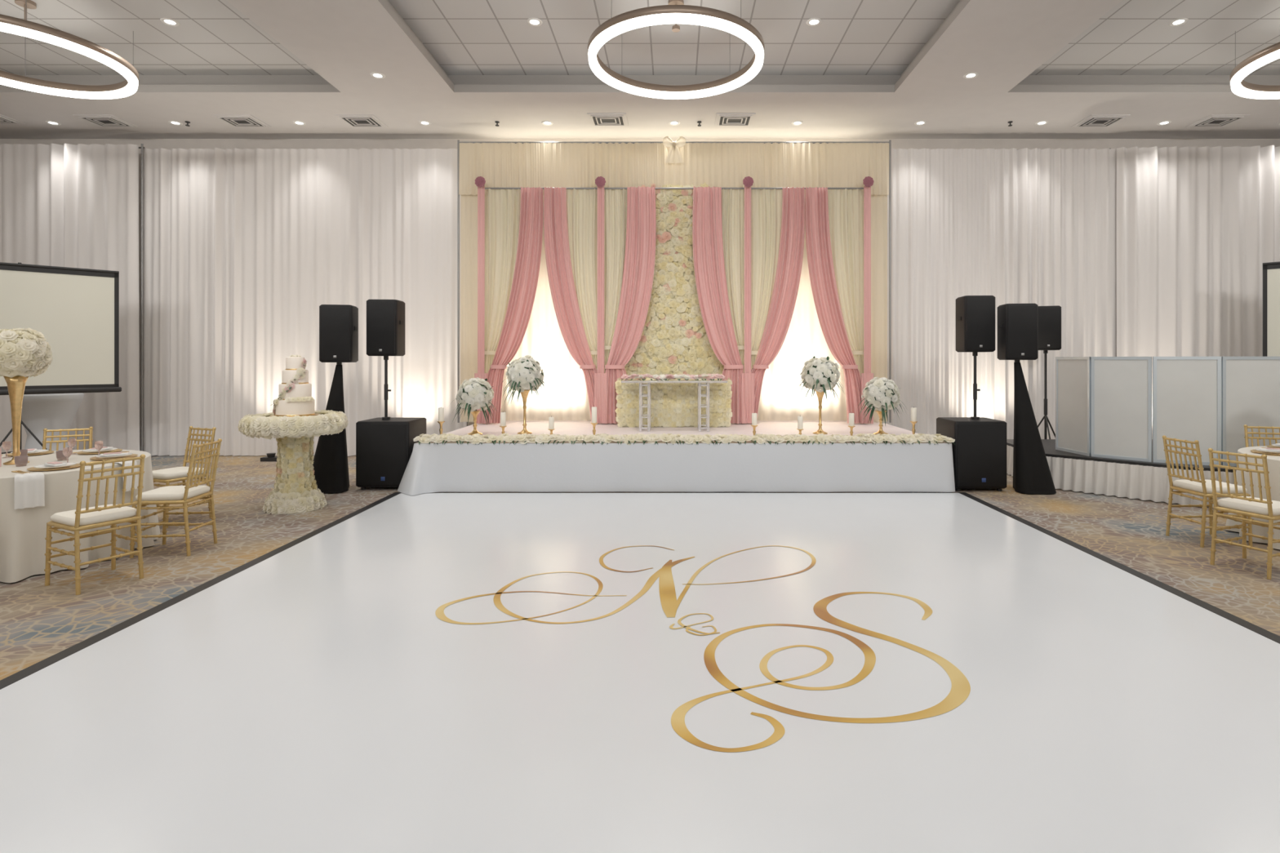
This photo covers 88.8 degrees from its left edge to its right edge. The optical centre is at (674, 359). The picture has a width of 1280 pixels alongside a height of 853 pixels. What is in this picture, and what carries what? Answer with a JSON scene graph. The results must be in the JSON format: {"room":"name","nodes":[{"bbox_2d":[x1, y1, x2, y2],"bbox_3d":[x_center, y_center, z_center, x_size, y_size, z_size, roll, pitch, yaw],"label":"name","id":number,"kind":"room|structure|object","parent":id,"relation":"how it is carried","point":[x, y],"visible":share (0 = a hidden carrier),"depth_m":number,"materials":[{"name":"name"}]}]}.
{"room":"event hall","nodes":[
{"label":"event hall","id":0,"kind":"room"},
{"bbox_2d":[0,143,139,454],"bbox_3d":[-10.760,-0.960,10.726,3.880,5.140,0.199,0,0,-1],"label":"drape","id":1,"kind":"structure","parent":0,"point":[67,205],"depth_m":10.73,"materials":[{"name":"white fabric"}]},
{"bbox_2d":[143,147,466,456],"bbox_3d":[-6.155,-0.950,10.892,5.390,5.120,0.138,0,0,0],"label":"drape","id":2,"kind":"structure","parent":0,"point":[243,249],"depth_m":10.90,"materials":[{"name":"white fabric"}]},
{"bbox_2d":[0,454,1279,852],"bbox_3d":[-0.250,1.663,3.100,25.900,0.114,16.600,0,0,0],"label":"floor","id":3,"kind":"structure","parent":0,"point":[311,695],"depth_m":3.27,"materials":[{"name":"white laminate"}]},
{"bbox_2d":[21,392,84,450],"bbox_3d":[-9.350,1.065,9.750,0.800,1.090,0.800,0,0,0],"label":"cocktail table","id":4,"kind":"object","parent":3,"relation":"on","point":[50,411],"visible":0.49,"depth_m":9.54,"materials":[{"name":"white fabric"}]},
{"bbox_2d":[0,262,121,453],"bbox_3d":[-8.925,0.157,8.896,0.846,2.916,2.092,0,0,42],"label":"projection screen","id":5,"kind":"object","parent":3,"relation":"on","point":[76,310],"visible":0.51,"depth_m":9.08,"materials":[{"name":"fabric"}]},
{"bbox_2d":[42,426,93,450],"bbox_3d":[-6.075,1.159,6.476,0.424,0.923,0.500,0,0,-30],"label":"dining chair","id":6,"kind":"object","parent":3,"relation":"on","point":[45,442],"visible":0.17,"depth_m":6.66,"materials":[{"name":"gold metal"}]},
{"bbox_2d":[0,449,160,582],"bbox_3d":[-5.430,1.234,5.396,1.864,0.748,1.878,0,0,0],"label":"round banquet table","id":7,"kind":"object","parent":3,"relation":"on","point":[23,531],"visible":0.52,"depth_m":4.99,"materials":[{"name":"beige fabric"}]},
{"bbox_2d":[13,455,28,466],"bbox_3d":[-5.250,0.819,5.250,0.080,0.080,0.079,0,0,0],"label":"votive candle","id":8,"kind":"object","parent":7,"relation":"on","point":[20,460],"visible":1,"depth_m":5.22,"materials":[{"name":"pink glass"}]},
{"bbox_2d":[0,328,53,465],"bbox_3d":[-5.418,0.298,5.369,0.455,1.122,0.440,0,0,-9],"label":"floral centerpiece","id":9,"kind":"object","parent":7,"relation":"on","point":[24,353],"visible":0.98,"depth_m":5.34,"materials":[{"name":"beige plant"}]},
{"bbox_2d":[1,441,53,457],"bbox_3d":[-5.793,0.789,5.889,0.427,0.140,0.330,0,0,-38],"label":"place setting","id":10,"kind":"object","parent":7,"relation":"on","point":[6,446],"visible":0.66,"depth_m":5.81,"materials":[{"name":"white ceramic"}]},
{"bbox_2d":[14,471,44,509],"bbox_3d":[-4.786,0.973,4.844,0.132,0.247,0.160,0,0,41],"label":"cloth napkin","id":11,"kind":"object","parent":7,"relation":"on","point":[29,488],"visible":1,"depth_m":4.81,"materials":[{"name":"white fabric"}]},
{"bbox_2d":[11,447,91,473],"bbox_3d":[-4.872,0.789,5.121,0.330,0.140,0.427,0,0,26],"label":"place setting","id":12,"kind":"object","parent":7,"relation":"on","point":[67,451],"visible":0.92,"depth_m":5.11,"materials":[{"name":"white ceramic"}]},
{"bbox_2d":[67,438,129,454],"bbox_3d":[-5.270,0.789,5.997,0.427,0.140,0.330,0,0,13],"label":"place setting","id":13,"kind":"object","parent":7,"relation":"on","point":[71,442],"visible":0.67,"depth_m":5.94,"materials":[{"name":"white ceramic"}]},
{"bbox_2d":[89,440,137,462],"bbox_3d":[-4.860,0.789,5.655,0.330,0.140,0.427,0,0,-26],"label":"place setting","id":14,"kind":"object","parent":7,"relation":"on","point":[99,445],"visible":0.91,"depth_m":5.66,"materials":[{"name":"gold metal"}]},
{"bbox_2d":[115,460,138,491],"bbox_3d":[-4.580,0.973,5.445,0.136,0.247,0.160,0,0,0],"label":"cloth napkin","id":15,"kind":"object","parent":7,"relation":"on","point":[129,478],"visible":0.48,"depth_m":5.43,"materials":[{"name":"white fabric"}]},
{"bbox_2d":[44,453,145,595],"bbox_3d":[-4.193,1.159,4.746,0.500,0.923,0.424,0,0,27],"label":"dining chair","id":16,"kind":"object","parent":3,"relation":"on","point":[77,520],"visible":1,"depth_m":4.66,"materials":[{"name":"gold metal"}]},
{"bbox_2d":[128,438,222,558],"bbox_3d":[-4.210,1.159,5.543,0.500,0.923,0.424,0,0,-6],"label":"dining chair","id":17,"kind":"object","parent":3,"relation":"on","point":[170,495],"visible":0.94,"depth_m":5.48,"materials":[{"name":"gold metal"}]},
{"bbox_2d":[152,426,216,528],"bbox_3d":[-4.970,1.159,6.548,0.424,0.923,0.500,0,0,20],"label":"dining chair","id":18,"kind":"object","parent":3,"relation":"on","point":[166,476],"visible":0.52,"depth_m":6.60,"materials":[{"name":"gold metal"}]},
{"bbox_2d":[260,453,277,461],"bbox_3d":[-6.420,1.560,10.400,0.260,0.120,0.140,0,0,0],"label":"uplight","id":19,"kind":"object","parent":3,"relation":"on","point":[270,456],"visible":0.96,"depth_m":10.33,"materials":[{"name":"black"}]},
{"bbox_2d":[237,409,348,514],"bbox_3d":[-4.119,1.112,7.099,1.038,1.069,1.027,0,0,37],"label":"table","id":20,"kind":"object","parent":3,"relation":"on","point":[295,491],"visible":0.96,"depth_m":6.93,"materials":[{"name":"beige plant"}]},
{"bbox_2d":[269,354,320,417],"bbox_3d":[-4.120,0.287,7.100,0.478,0.676,0.478,0,0,-5],"label":"wedding cake","id":21,"kind":"object","parent":20,"relation":"on","point":[295,397],"visible":1,"depth_m":6.99,"materials":[{"name":"beige food"}]},
{"bbox_2d":[312,427,349,493],"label":"speaker stand","id":22,"kind":"object","parent":3,"relation":"on","point":[331,468],"depth_m":7.90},
{"bbox_2d":[319,304,358,413],"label":"speaker","id":23,"kind":"object","parent":22,"relation":"on","point":[339,335],"depth_m":7.89},
{"bbox_2d":[355,417,426,489],"bbox_3d":[-3.600,1.195,8.329,0.678,0.850,0.621,0,0,0],"label":"speaker","id":24,"kind":"object","parent":3,"relation":"on","point":[384,447],"visible":0.67,"depth_m":8.02},
{"bbox_2d":[366,299,404,419],"bbox_3d":[-3.680,0.009,8.333,0.406,1.519,0.372,0,0,0],"label":"speaker","id":25,"kind":"object","parent":24,"relation":"on","point":[385,318],"visible":1,"depth_m":8.16},
{"bbox_2d":[138,143,1111,457],"bbox_3d":[-0.200,-0.970,10.915,25.000,5.180,0.430,0,0,0],"label":"support frame","id":26,"kind":"object","parent":3,"relation":"on","point":[141,147],"visible":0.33,"depth_m":10.79,"materials":[{"name":"grey metal"}]},
{"bbox_2d":[500,195,591,421],"bbox_3d":[-2.102,-0.834,10.728,1.468,3.684,0.097,0,0,0],"label":"drape","id":27,"kind":"object","parent":26,"relation":"hanging from","point":[564,397],"depth_m":10.72,"materials":[{"name":"white fabric"}]},
{"bbox_2d":[757,226,847,421],"bbox_3d":[2.096,-0.574,10.728,1.455,3.164,0.097,0,0,0],"label":"drape","id":28,"kind":"object","parent":26,"relation":"hanging from","point":[780,398],"depth_m":10.72,"materials":[{"name":"white fabric"}]},
{"bbox_2d":[397,420,955,495],"bbox_3d":[0.018,1.317,9.269,6.778,0.595,3.181,0,0,0],"label":"stage platform","id":29,"kind":"object","parent":3,"relation":"on","point":[450,466],"visible":0.94,"depth_m":7.91,"materials":[{"name":"fabric"}]},
{"bbox_2d":[436,407,444,434],"bbox_3d":[-3.000,0.814,8.400,0.110,0.410,0.110,0,0,0],"label":"candle holder","id":30,"kind":"object","parent":29,"relation":"on","point":[441,410],"visible":0.74,"depth_m":8.38,"materials":[{"name":"gold metal"}]},
{"bbox_2d":[448,377,497,435],"bbox_3d":[-2.707,0.637,8.849,0.663,0.767,0.634,0,0,0],"label":"floral centerpiece","id":31,"kind":"object","parent":29,"relation":"on","point":[473,394],"visible":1,"depth_m":8.71,"materials":[{"name":"white plant"}]},
{"bbox_2d":[499,411,506,434],"bbox_3d":[-2.200,0.844,8.400,0.110,0.350,0.110,0,0,0],"label":"candle holder","id":32,"kind":"object","parent":29,"relation":"on","point":[503,415],"visible":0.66,"depth_m":8.38,"materials":[{"name":"white wax"}]},
{"bbox_2d":[480,186,542,423],"bbox_3d":[-2.558,-0.853,10.265,0.988,3.715,0.156,0,0,-4],"label":"drape","id":33,"kind":"object","parent":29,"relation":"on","point":[527,264],"visible":0.91,"depth_m":10.29,"materials":[{"name":"pink fabric"}]},
{"bbox_2d":[475,176,485,186],"bbox_3d":[-3.022,-2.761,10.181,0.161,0.169,0.163,0,0,-43],"label":"rosette","id":34,"kind":"object","parent":33,"relation":"attached to","point":[480,181],"visible":1,"depth_m":10.13,"materials":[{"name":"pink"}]},
{"bbox_2d":[477,186,484,373],"bbox_3d":[-3.020,-1.195,10.219,0.110,3.030,0.036,0,0,0],"label":"drape","id":35,"kind":"object","parent":34,"relation":"hanging from","point":[481,190],"visible":0.95,"depth_m":10.22,"materials":[{"name":"pink fabric"}]},
{"bbox_2d":[474,373,488,423],"bbox_3d":[-3.020,0.613,10.199,0.200,0.785,0.051,0,0,0],"label":"drape","id":36,"kind":"object","parent":35,"relation":"hanging from","point":[482,375],"visible":0.27,"depth_m":10.20,"materials":[{"name":"pink fabric"}]},
{"bbox_2d":[498,355,548,434],"bbox_3d":[-2.054,0.481,8.972,0.671,1.078,0.687,0,0,-29],"label":"floral centerpiece","id":37,"kind":"object","parent":29,"relation":"on","point":[524,375],"visible":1,"depth_m":8.80,"materials":[{"name":"white plant"}]},
{"bbox_2d":[543,186,608,423],"bbox_3d":[-1.543,-0.853,10.276,1.047,3.715,0.144,0,0,6],"label":"drape","id":38,"kind":"object","parent":29,"relation":"on","point":[559,269],"visible":0.96,"depth_m":10.29,"materials":[{"name":"pink fabric"}]},
{"bbox_2d":[595,176,605,186],"bbox_3d":[-1.152,-2.761,10.180,0.161,0.174,0.163,0,0,-43],"label":"rosette","id":39,"kind":"object","parent":38,"relation":"attached to","point":[600,181],"visible":1,"depth_m":10.13,"materials":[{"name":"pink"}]},
{"bbox_2d":[597,186,604,373],"bbox_3d":[-1.150,-1.195,10.221,0.110,3.030,0.034,0,0,0],"label":"drape","id":40,"kind":"object","parent":39,"relation":"hanging from","point":[600,189],"visible":1,"depth_m":10.22,"materials":[{"name":"pink fabric"}]},
{"bbox_2d":[594,373,607,423],"bbox_3d":[-1.150,0.613,10.199,0.200,0.785,0.053,0,0,0],"label":"drape","id":41,"kind":"object","parent":40,"relation":"hanging from","point":[600,379],"visible":0.95,"depth_m":10.20,"materials":[{"name":"pink fabric"}]},
{"bbox_2d":[591,406,597,435],"bbox_3d":[-1.030,0.809,8.400,0.110,0.420,0.110,0,0,0],"label":"candle holder","id":42,"kind":"object","parent":29,"relation":"on","point":[593,423],"visible":0.7,"depth_m":8.37,"materials":[{"name":"gold metal"}]},
{"bbox_2d":[604,186,656,423],"bbox_3d":[-0.703,-0.853,10.241,0.834,3.715,0.175,0,0,0],"label":"drape","id":43,"kind":"object","parent":29,"relation":"on","point":[641,228],"visible":0.86,"depth_m":10.26,"materials":[{"name":"pink fabric"}]},
{"bbox_2d":[614,377,732,427],"bbox_3d":[-0.008,0.662,9.981,1.760,0.772,0.468,0,0,0],"label":"table","id":44,"kind":"object","parent":29,"relation":"on","point":[673,405],"depth_m":9.77,"materials":[{"name":"beige plant"}]},
{"bbox_2d":[624,182,724,379],"bbox_3d":[-0.004,-0.893,10.472,1.761,3.874,0.189,0,0,0],"label":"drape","id":45,"kind":"structure","parent":29,"relation":"on","point":[674,340],"depth_m":10.43,"materials":[{"name":"beige plant"}]},
{"bbox_2d":[457,139,891,422],"bbox_3d":[0.000,-1.250,10.451,6.972,4.540,0.130,0,0,0],"label":"frame","id":46,"kind":"object","parent":29,"relation":"on","point":[458,140],"visible":0.74,"depth_m":10.49,"materials":[{"name":"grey metal"}]},
{"bbox_2d":[460,194,485,422],"bbox_3d":[-3.240,-0.860,10.520,0.402,3.740,0.046,0,0,-3],"label":"drape","id":47,"kind":"object","parent":46,"relation":"hanging from","point":[468,203],"visible":0.59,"depth_m":10.52,"materials":[{"name":"beige fabric"}]},
{"bbox_2d":[484,188,520,373],"bbox_3d":[-2.725,-0.853,10.375,0.712,3.715,0.192,0,0,0],"label":"drape","id":48,"kind":"object","parent":46,"relation":"hanging from","point":[503,206],"visible":0.68,"depth_m":10.40,"materials":[{"name":"beige fabric"}]},
{"bbox_2d":[566,188,597,369],"bbox_3d":[-1.418,-0.853,10.410,0.652,3.715,0.169,0,0,9],"label":"drape","id":49,"kind":"object","parent":46,"relation":"hanging from","point":[581,207],"visible":0.58,"depth_m":10.40,"materials":[{"name":"beige fabric"}]},
{"bbox_2d":[604,188,626,373],"bbox_3d":[-0.904,-0.853,10.374,0.486,3.715,0.187,0,0,0],"label":"drape","id":50,"kind":"object","parent":46,"relation":"hanging from","point":[615,202],"visible":0.52,"depth_m":10.40,"materials":[{"name":"beige fabric"}]},
{"bbox_2d":[458,142,888,195],"bbox_3d":[0.000,-3.045,10.448,6.880,0.830,0.084,0,0,0],"label":"valance","id":51,"kind":"object","parent":46,"relation":"attached to","point":[501,165],"visible":0.94,"depth_m":10.45,"materials":[{"name":"beige fabric"}]},
{"bbox_2d":[871,194,887,422],"bbox_3d":[3.240,-0.860,10.520,0.402,3.740,0.046,0,0,-3],"label":"drape","id":52,"kind":"object","parent":51,"relation":"hanging from","point":[878,202],"visible":0.59,"depth_m":10.52,"materials":[{"name":"beige fabric"}]},
{"bbox_2d":[662,136,685,163],"bbox_3d":[0.000,-3.317,10.337,0.360,0.414,0.076,0,0,0],"label":"bow","id":53,"kind":"object","parent":46,"relation":"attached to","point":[673,154],"visible":1,"depth_m":10.34,"materials":[{"name":"beige fabric"}]},
{"bbox_2d":[721,188,744,373],"bbox_3d":[0.904,-0.853,10.374,0.482,3.715,0.183,0,0,0],"label":"drape","id":54,"kind":"object","parent":46,"relation":"hanging from","point":[732,204],"visible":0.54,"depth_m":10.40,"materials":[{"name":"beige fabric"}]},
{"bbox_2d":[751,188,782,369],"bbox_3d":[1.425,-0.853,10.377,0.652,3.715,0.166,0,0,0],"label":"drape","id":55,"kind":"object","parent":46,"relation":"hanging from","point":[766,208],"visible":0.64,"depth_m":10.40,"materials":[{"name":"beige fabric"}]},
{"bbox_2d":[827,188,863,376],"bbox_3d":[2.726,-0.853,10.371,0.709,3.715,0.176,0,0,0],"label":"drape","id":56,"kind":"object","parent":46,"relation":"hanging from","point":[845,211],"visible":0.69,"depth_m":10.40,"materials":[{"name":"beige fabric"}]},
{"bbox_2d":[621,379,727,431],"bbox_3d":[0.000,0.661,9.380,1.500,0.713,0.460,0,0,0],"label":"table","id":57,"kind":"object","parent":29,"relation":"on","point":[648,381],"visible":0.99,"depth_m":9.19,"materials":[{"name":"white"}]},
{"bbox_2d":[620,373,724,381],"bbox_3d":[-0.015,0.255,9.348,1.484,0.105,0.374,0,0,0],"label":"floral garland","id":58,"kind":"object","parent":57,"relation":"on","point":[708,376],"visible":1,"depth_m":9.25,"materials":[{"name":"white plant"}]},
{"bbox_2d":[413,432,955,444],"bbox_3d":[0.115,0.972,8.041,6.580,0.140,0.357,0,0,0],"label":"floral garland","id":59,"kind":"object","parent":29,"relation":"on","point":[602,438],"visible":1,"depth_m":7.93,"materials":[{"name":"beige plant"}]},
{"bbox_2d":[692,186,746,423],"bbox_3d":[0.705,-0.853,10.237,0.836,3.715,0.165,0,0,5],"label":"drape","id":60,"kind":"object","parent":29,"relation":"on","point":[707,228],"visible":0.86,"depth_m":10.26,"materials":[{"name":"pink fabric"}]},
{"bbox_2d":[739,186,804,423],"bbox_3d":[1.544,-0.853,10.271,1.046,3.715,0.148,0,0,-5],"label":"drape","id":61,"kind":"object","parent":29,"relation":"on","point":[788,269],"visible":0.98,"depth_m":10.29,"materials":[{"name":"pink fabric"}]},
{"bbox_2d":[742,176,753,186],"bbox_3d":[1.147,-2.762,10.181,0.158,0.172,0.165,0,0,-40],"label":"rosette","id":62,"kind":"object","parent":61,"relation":"attached to","point":[748,181],"visible":1,"depth_m":10.13,"materials":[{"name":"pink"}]},
{"bbox_2d":[744,186,751,373],"bbox_3d":[1.150,-1.195,10.221,0.110,3.030,0.034,0,0,0],"label":"drape","id":63,"kind":"object","parent":62,"relation":"hanging from","point":[747,189],"visible":1,"depth_m":10.22,"materials":[{"name":"pink fabric"}]},
{"bbox_2d":[741,373,754,423],"bbox_3d":[1.150,0.613,10.199,0.200,0.785,0.053,0,0,0],"label":"drape","id":64,"kind":"object","parent":63,"relation":"hanging from","point":[748,378],"visible":0.97,"depth_m":10.20,"materials":[{"name":"pink fabric"}]},
{"bbox_2d":[796,416,804,435],"bbox_3d":[1.620,0.869,8.400,0.110,0.300,0.110,0,0,0],"label":"candle holder","id":65,"kind":"object","parent":29,"relation":"on","point":[800,419],"visible":0.72,"depth_m":8.37,"materials":[{"name":"white wax"}]},
{"bbox_2d":[795,355,844,434],"bbox_3d":[1.990,0.488,8.936,0.638,1.064,0.716,0,0,19],"label":"floral centerpiece","id":66,"kind":"object","parent":29,"relation":"on","point":[818,375],"visible":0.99,"depth_m":8.81,"materials":[{"name":"white plant"}]},
{"bbox_2d":[804,186,868,423],"bbox_3d":[2.558,-0.853,10.284,0.986,3.715,0.142,0,0,7],"label":"drape","id":67,"kind":"object","parent":29,"relation":"on","point":[819,251],"visible":0.98,"depth_m":10.29,"materials":[{"name":"pink fabric"}]},
{"bbox_2d":[862,176,873,186],"bbox_3d":[3.018,-2.759,10.181,0.160,0.172,0.164,0,0,-42],"label":"rosette","id":68,"kind":"object","parent":67,"relation":"attached to","point":[868,181],"visible":1,"depth_m":10.13,"materials":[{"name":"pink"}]},
{"bbox_2d":[863,186,871,379],"bbox_3d":[3.020,-1.195,10.219,0.110,3.030,0.036,0,0,0],"label":"drape","id":69,"kind":"object","parent":68,"relation":"hanging from","point":[867,190],"visible":1,"depth_m":10.22,"materials":[{"name":"pink fabric"}]},
{"bbox_2d":[861,373,873,423],"bbox_3d":[3.020,0.613,10.199,0.200,0.785,0.051,0,0,0],"label":"drape","id":70,"kind":"object","parent":69,"relation":"hanging from","point":[868,376],"visible":0.49,"depth_m":10.19,"materials":[{"name":"pink fabric"}]},
{"bbox_2d":[848,413,854,435],"bbox_3d":[2.280,0.849,8.400,0.110,0.340,0.110,0,0,0],"label":"candle holder","id":71,"kind":"object","parent":29,"relation":"on","point":[851,425],"visible":0.79,"depth_m":8.37,"materials":[{"name":"white wax"}]},
{"bbox_2d":[857,377,906,434],"bbox_3d":[2.795,0.631,8.842,0.677,0.778,0.627,0,0,0],"label":"flower arrangement","id":72,"kind":"object","parent":29,"relation":"on","point":[882,393],"visible":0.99,"depth_m":8.70,"materials":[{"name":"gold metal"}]},
{"bbox_2d":[910,406,917,434],"bbox_3d":[3.080,0.814,8.400,0.110,0.410,0.110,0,0,0],"label":"candle holder","id":73,"kind":"object","parent":29,"relation":"on","point":[913,410],"visible":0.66,"depth_m":8.38,"materials":[{"name":"white wax"}]},
{"bbox_2d":[435,545,970,751],"bbox_3d":[0.408,1.605,4.269,3.015,0.002,2.774,0,0,41],"label":"decal","id":74,"kind":"object","parent":3,"relation":"on","point":[960,691],"visible":1,"depth_m":3.56,"materials":[{"name":"gold metal"}]},
{"bbox_2d":[936,417,1006,491],"bbox_3d":[3.740,1.190,8.239,0.658,0.860,0.621,0,0,0],"label":"speaker","id":75,"kind":"object","parent":3,"relation":"on","point":[979,448],"visible":0.7,"depth_m":7.93},
{"bbox_2d":[955,295,995,419],"bbox_3d":[3.800,-0.015,8.243,0.406,1.549,0.372,0,0,0],"label":"speaker","id":76,"kind":"object","parent":75,"relation":"on","point":[975,314],"visible":1,"depth_m":8.07},
{"bbox_2d":[997,303,1056,493],"bbox_3d":[4.304,0.470,8.040,0.615,2.280,0.510,0,0,0],"label":"speaker","id":77,"kind":"object","parent":3,"relation":"on","point":[1017,323],"visible":1,"depth_m":7.85},
{"bbox_2d":[1037,306,1061,439],"bbox_3d":[5.846,0.397,10.139,0.730,2.434,0.716,0,0,0],"label":"speaker","id":78,"kind":"object","parent":3,"relation":"on","point":[1049,317],"visible":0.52,"depth_m":10.04},
{"bbox_2d":[1006,439,1235,507],"bbox_3d":[6.272,1.405,8.267,3.384,0.430,2.872,0,0,0],"label":"platform","id":79,"kind":"object","parent":3,"relation":"on","point":[1131,479],"visible":0.26,"depth_m":7.69,"materials":[{"name":"white fabric"}]},
{"bbox_2d":[1055,356,1279,466],"bbox_3d":[6.024,0.580,7.647,2.684,1.219,0.708,0,0,29],"label":"partition panel","id":80,"kind":"object","parent":79,"relation":"on","point":[1104,404],"visible":0.91,"depth_m":7.50,"materials":[{"name":"silver metal"}]},
{"bbox_2d":[1161,435,1253,547],"bbox_3d":[4.730,1.159,5.819,0.500,0.923,0.424,0,0,-3],"label":"dining chair","id":81,"kind":"object","parent":3,"relation":"on","point":[1202,487],"visible":0.8,"depth_m":5.77,"materials":[{"name":"gold metal"}]},
{"bbox_2d":[1208,448,1279,579],"bbox_3d":[4.492,1.159,5.049,0.500,0.923,0.424,0,0,-21],"label":"dining chair","id":82,"kind":"object","parent":3,"relation":"on","point":[1268,509],"visible":1,"depth_m":4.99,"materials":[{"name":"gold metal"}]},
{"bbox_2d":[1225,445,1279,549],"bbox_3d":[6.014,1.234,5.645,1.883,0.748,1.916,0,0,0],"label":"round banquet table","id":83,"kind":"object","parent":3,"relation":"on","point":[1273,461],"visible":0.44,"depth_m":5.73,"materials":[{"name":"beige fabric"}]},
{"bbox_2d":[1250,448,1279,456],"bbox_3d":[5.466,0.789,5.955,0.330,0.140,0.427,0,0,29],"label":"place setting","id":84,"kind":"object","parent":83,"relation":"on","point":[1268,451],"visible":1,"depth_m":5.94,"materials":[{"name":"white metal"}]},
{"bbox_2d":[1243,424,1279,447],"bbox_3d":[6.189,1.159,6.689,0.424,0.923,0.500,0,0,18],"label":"dining chair","id":85,"kind":"object","parent":3,"relation":"on","point":[1246,427],"visible":0.24,"depth_m":6.91,"materials":[{"name":"gold metal"}]},
{"bbox_2d":[1262,261,1279,356],"bbox_3d":[9.414,0.097,8.897,0.846,3.036,2.105,0,0,-43],"label":"projection screen","id":86,"kind":"object","parent":3,"relation":"on","point":[1271,270],"visible":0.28,"depth_m":9.43,"materials":[{"name":"fabric"}]},
{"bbox_2d":[0,0,1279,138],"bbox_3d":[-0.250,-3.930,3.100,25.500,0.300,16.200,0,0,0],"label":"ceiling","id":87,"kind":"structure","parent":0,"point":[870,68],"depth_m":9.08,"materials":[{"name":"grey paint"}]},
{"bbox_2d":[0,114,25,124],"bbox_3d":[-10.700,-3.767,10.200,0.600,0.026,0.520,0,0,0],"label":"ceiling air vent","id":88,"kind":"object","parent":87,"relation":"in","point":[3,119],"depth_m":10.32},
{"bbox_2d":[0,0,138,99],"bbox_3d":[-7.400,-3.715,7.450,2.000,0.730,2.000,0,0,0],"label":"ring pendant light","id":89,"kind":"object","parent":87,"relation":"hanging from","point":[10,24],"visible":1,"depth_m":7.57,"materials":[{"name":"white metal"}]},
{"bbox_2d":[72,114,138,127],"bbox_3d":[-9.000,-3.767,10.350,0.600,0.026,0.520,0,0,0],"label":"ceiling air vent","id":90,"kind":"object","parent":87,"relation":"in","point":[100,120],"depth_m":10.30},
{"bbox_2d":[160,17,179,26],"bbox_3d":[-6.100,-4.074,7.900,0.190,0.012,0.190,0,0,0],"label":"recessed light","id":91,"kind":"object","parent":87,"relation":"in","point":[167,21],"visible":1,"depth_m":7.89,"materials":[{"name":"white plastic"}]},
{"bbox_2d":[211,114,271,127],"bbox_3d":[-6.850,-3.767,10.350,0.600,0.026,0.520,0,0,0],"label":"ceiling air vent","id":92,"kind":"object","parent":87,"relation":"in","point":[233,120],"depth_m":10.30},
{"bbox_2d":[334,114,387,127],"bbox_3d":[-4.950,-3.767,10.350,0.600,0.026,0.520,0,0,0],"label":"ceiling air vent","id":93,"kind":"object","parent":87,"relation":"in","point":[352,120],"depth_m":10.30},
{"bbox_2d":[526,17,542,26],"bbox_3d":[-1.690,-4.074,7.900,0.190,0.012,0.190,0,0,0],"label":"recessed light","id":94,"kind":"object","parent":87,"relation":"in","point":[536,22],"visible":1,"depth_m":7.89,"materials":[{"name":"white"}]},
{"bbox_2d":[586,113,628,126],"bbox_3d":[-1.040,-3.767,10.300,0.600,0.026,0.520,0,0,0],"label":"ceiling air vent","id":95,"kind":"object","parent":87,"relation":"in","point":[595,119],"depth_m":10.27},
{"bbox_2d":[587,0,764,99],"bbox_3d":[0.020,-3.715,7.450,2.000,0.730,2.000,0,0,0],"label":"ring pendant light","id":96,"kind":"object","parent":87,"relation":"hanging from","point":[675,12],"visible":1,"depth_m":6.98,"materials":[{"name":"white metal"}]},
{"bbox_2d":[714,113,755,126],"bbox_3d":[0.950,-3.767,10.300,0.600,0.026,0.520,0,0,0],"label":"ceiling air vent","id":97,"kind":"object","parent":87,"relation":"in","point":[722,119],"depth_m":10.27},
{"bbox_2d":[805,17,822,26],"bbox_3d":[1.690,-4.074,7.900,0.190,0.012,0.190,0,0,0],"label":"recessed light","id":98,"kind":"object","parent":87,"relation":"in","point":[811,22],"visible":1,"depth_m":7.89,"materials":[{"name":"white plastic"}]},
{"bbox_2d":[1071,114,1130,127],"bbox_3d":[6.750,-3.767,10.350,0.600,0.026,0.520,0,0,0],"label":"ceiling air vent","id":99,"kind":"object","parent":87,"relation":"in","point":[1093,120],"depth_m":10.30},
{"bbox_2d":[1168,17,1188,26],"bbox_3d":[6.100,-4.074,7.900,0.190,0.012,0.190,0,0,0],"label":"recessed light","id":100,"kind":"object","parent":87,"relation":"in","point":[1180,21],"visible":1,"depth_m":7.89,"materials":[{"name":"white plastic"}]},
{"bbox_2d":[1185,114,1250,127],"bbox_3d":[8.600,-3.767,10.350,0.600,0.026,0.520,0,0,0],"label":"ceiling air vent","id":101,"kind":"object","parent":87,"relation":"in","point":[1213,120],"depth_m":10.30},
{"bbox_2d":[1230,31,1279,99],"bbox_3d":[7.650,-3.715,7.450,2.000,0.730,2.000,0,0,0],"label":"ring pendant light","id":102,"kind":"object","parent":87,"relation":"hanging from","point":[1239,86],"visible":1,"depth_m":7.88,"materials":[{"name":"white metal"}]},
{"bbox_2d":[0,138,1279,446],"bbox_3d":[-0.250,-1.380,11.300,25.900,6.000,0.200,0,0,0],"label":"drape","id":103,"kind":"structure","parent":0,"point":[151,144],"depth_m":11.20,"materials":[{"name":"paint"}]},
{"bbox_2d":[883,147,1116,439],"bbox_3d":[5.420,-0.950,10.895,3.920,5.120,0.158,0,0,0],"label":"drape","id":104,"kind":"structure","parent":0,"point":[1037,226],"depth_m":10.90,"materials":[{"name":"white fabric"}]},
{"bbox_2d":[1116,145,1279,439],"bbox_3d":[9.821,-0.945,10.769,4.962,5.110,0.212,0,0,2],"label":"drape","id":105,"kind":"structure","parent":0,"point":[1197,228],"depth_m":10.77,"materials":[{"name":"white fabric"}]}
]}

